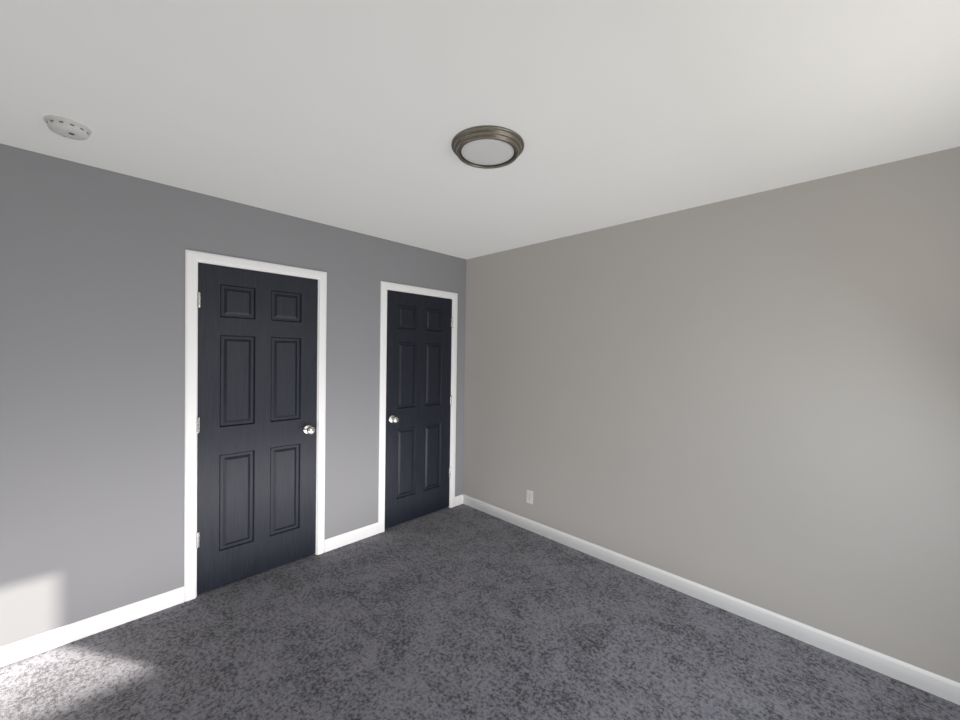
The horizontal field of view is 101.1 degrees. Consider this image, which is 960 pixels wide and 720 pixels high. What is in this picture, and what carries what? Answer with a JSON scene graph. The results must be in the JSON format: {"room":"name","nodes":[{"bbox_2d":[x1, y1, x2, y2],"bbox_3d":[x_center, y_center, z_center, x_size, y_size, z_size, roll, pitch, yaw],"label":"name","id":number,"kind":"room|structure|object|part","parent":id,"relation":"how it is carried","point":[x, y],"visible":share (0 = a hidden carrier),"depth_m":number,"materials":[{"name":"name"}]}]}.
{"room":"empty bedroom","nodes":[
{"label":"empty bedroom","id":0,"kind":"room"},
{"bbox_2d":[0,143,465,646],"bbox_3d":[-1.804,0.216,2.422,0.200,2.440,4.900,2,1,45],"label":"wall","id":1,"kind":"structure","parent":0,"point":[92,359],"depth_m":2.13,"materials":[{"name":"paint"}]},
{"bbox_2d":[0,586,183,666],"bbox_3d":[-2.543,1.394,1.557,0.013,0.090,2.230,2,1,45],"label":"baseboard","id":2,"kind":"structure","parent":1,"relation":"attached to","point":[41,642],"depth_m":2.05,"materials":[{"name":"paint"}]},
{"bbox_2d":[184,249,326,601],"bbox_3d":[-1.489,0.393,2.679,0.135,2.089,0.850,2,1,45],"label":"door frame","id":3,"kind":"structure","parent":1,"relation":"attached to","point":[192,257],"depth_m":2.37,"materials":[{"name":"paint"}]},
{"bbox_2d":[196,263,317,593],"bbox_3d":[-1.446,0.421,2.629,0.106,2.012,0.732,2,1,45],"label":"door","id":4,"kind":"structure","parent":1,"relation":"in","point":[256,415],"depth_m":2.61,"materials":[{"name":"paint"}]},
{"bbox_3d":[-1.702,0.366,2.382,0.013,1.552,0.020,2,1,45],"label":"door hinges","id":5,"kind":"part","parent":4,"relation":"part of","materials":[{"name":"silver metal"}]},
{"bbox_3d":[-1.221,0.504,2.834,0.072,0.066,0.066,2,1,45],"label":"knob","id":6,"kind":"part","parent":4,"relation":"part of","materials":[{"name":"silver metal"}]},
{"bbox_2d":[324,522,378,551],"bbox_3d":[-1.003,1.393,3.118,0.013,0.090,0.455,2,1,45],"label":"baseboard","id":7,"kind":"structure","parent":1,"relation":"attached to","point":[338,541],"depth_m":3.10,"materials":[{"name":"paint"}]},
{"bbox_2d":[378,281,457,532],"bbox_3d":[-0.572,0.392,3.608,0.135,2.089,0.850,2,1,45],"label":"door frame","id":8,"kind":"structure","parent":1,"relation":"attached to","point":[385,286],"depth_m":3.31,"materials":[{"name":"paint"}]},
{"bbox_2d":[385,290,452,528],"bbox_3d":[-0.521,0.420,3.566,0.106,2.012,0.732,2,1,45],"label":"door","id":9,"kind":"structure","parent":1,"relation":"in","point":[418,405],"depth_m":3.55,"materials":[{"name":"paint"}]},
{"bbox_3d":[-0.723,0.504,3.339,0.072,0.066,0.066,2,1,45],"label":"knob","id":10,"kind":"part","parent":9,"relation":"part of","materials":[{"name":"silver metal"}]},
{"bbox_3d":[-0.278,0.365,3.826,0.013,1.552,0.020,2,1,45],"label":"door hinges","id":11,"kind":"part","parent":9,"relation":"part of","materials":[{"name":"silver metal"}]},
{"bbox_2d":[455,495,462,505],"bbox_3d":[-0.211,1.393,3.921,0.013,0.090,0.102,2,1,45],"label":"baseboard","id":12,"kind":"structure","parent":1,"relation":"attached to","point":[459,500],"depth_m":3.91,"materials":[{"name":"paint"}]},
{"bbox_2d":[0,504,959,719],"bbox_3d":[-0.542,1.524,1.177,3.800,0.100,4.900,2,1,45],"label":"floor","id":13,"kind":"structure","parent":0,"point":[462,612],"depth_m":1.97,"materials":[{"name":"grey carpet"}]},
{"bbox_2d":[0,0,959,258],"bbox_3d":[-0.504,-1.015,1.139,3.800,0.100,4.900,2,1,45],"label":"ceiling","id":14,"kind":"structure","parent":0,"point":[355,115],"depth_m":1.46,"materials":[{"name":"paint"}]},
{"bbox_2d":[44,115,91,139],"bbox_3d":[-1.739,-0.971,1.669,0.140,0.042,0.140,2,1,45],"label":"smoke detector","id":15,"kind":"object","parent":14,"relation":"attached to","point":[67,128],"visible":1,"depth_m":1.64,"materials":[{"name":"white plastic"}]},
{"bbox_2d":[451,125,523,168],"bbox_3d":[0.035,-0.948,1.787,0.328,0.038,0.328,2,1,45],"label":"ceiling light","id":16,"kind":"object","parent":14,"relation":"in","point":[487,147],"visible":1,"depth_m":1.74,"materials":[{"name":"grey metal"}]},
{"bbox_3d":[0.035,-0.940,1.787,0.251,0.009,0.251,2,1,45],"label":"lamp shade","id":17,"kind":"part","parent":16,"relation":"part of","materials":[{"name":"white glass"}]},
{"bbox_2d":[463,146,959,682],"bbox_3d":[1.198,0.256,2.761,3.600,2.440,0.200,2,1,45],"label":"wall","id":18,"kind":"structure","parent":0,"point":[753,398],"depth_m":2.24,"materials":[{"name":"paint"}]},
{"bbox_2d":[526,489,532,503],"bbox_3d":[0.425,1.170,3.378,0.070,0.115,0.008,2,1,45],"label":"electrical outlet","id":19,"kind":"object","parent":18,"relation":"attached to","point":[529,497],"visible":1,"depth_m":3.38,"materials":[{"name":"white plastic"}]},
{"bbox_2d":[463,494,959,704],"bbox_3d":[1.035,1.429,2.773,3.400,0.090,0.013,2,1,45],"label":"baseboard","id":20,"kind":"structure","parent":18,"relation":"attached to","point":[924,680],"depth_m":2.23,"materials":[{"name":"paint"}]}
]}

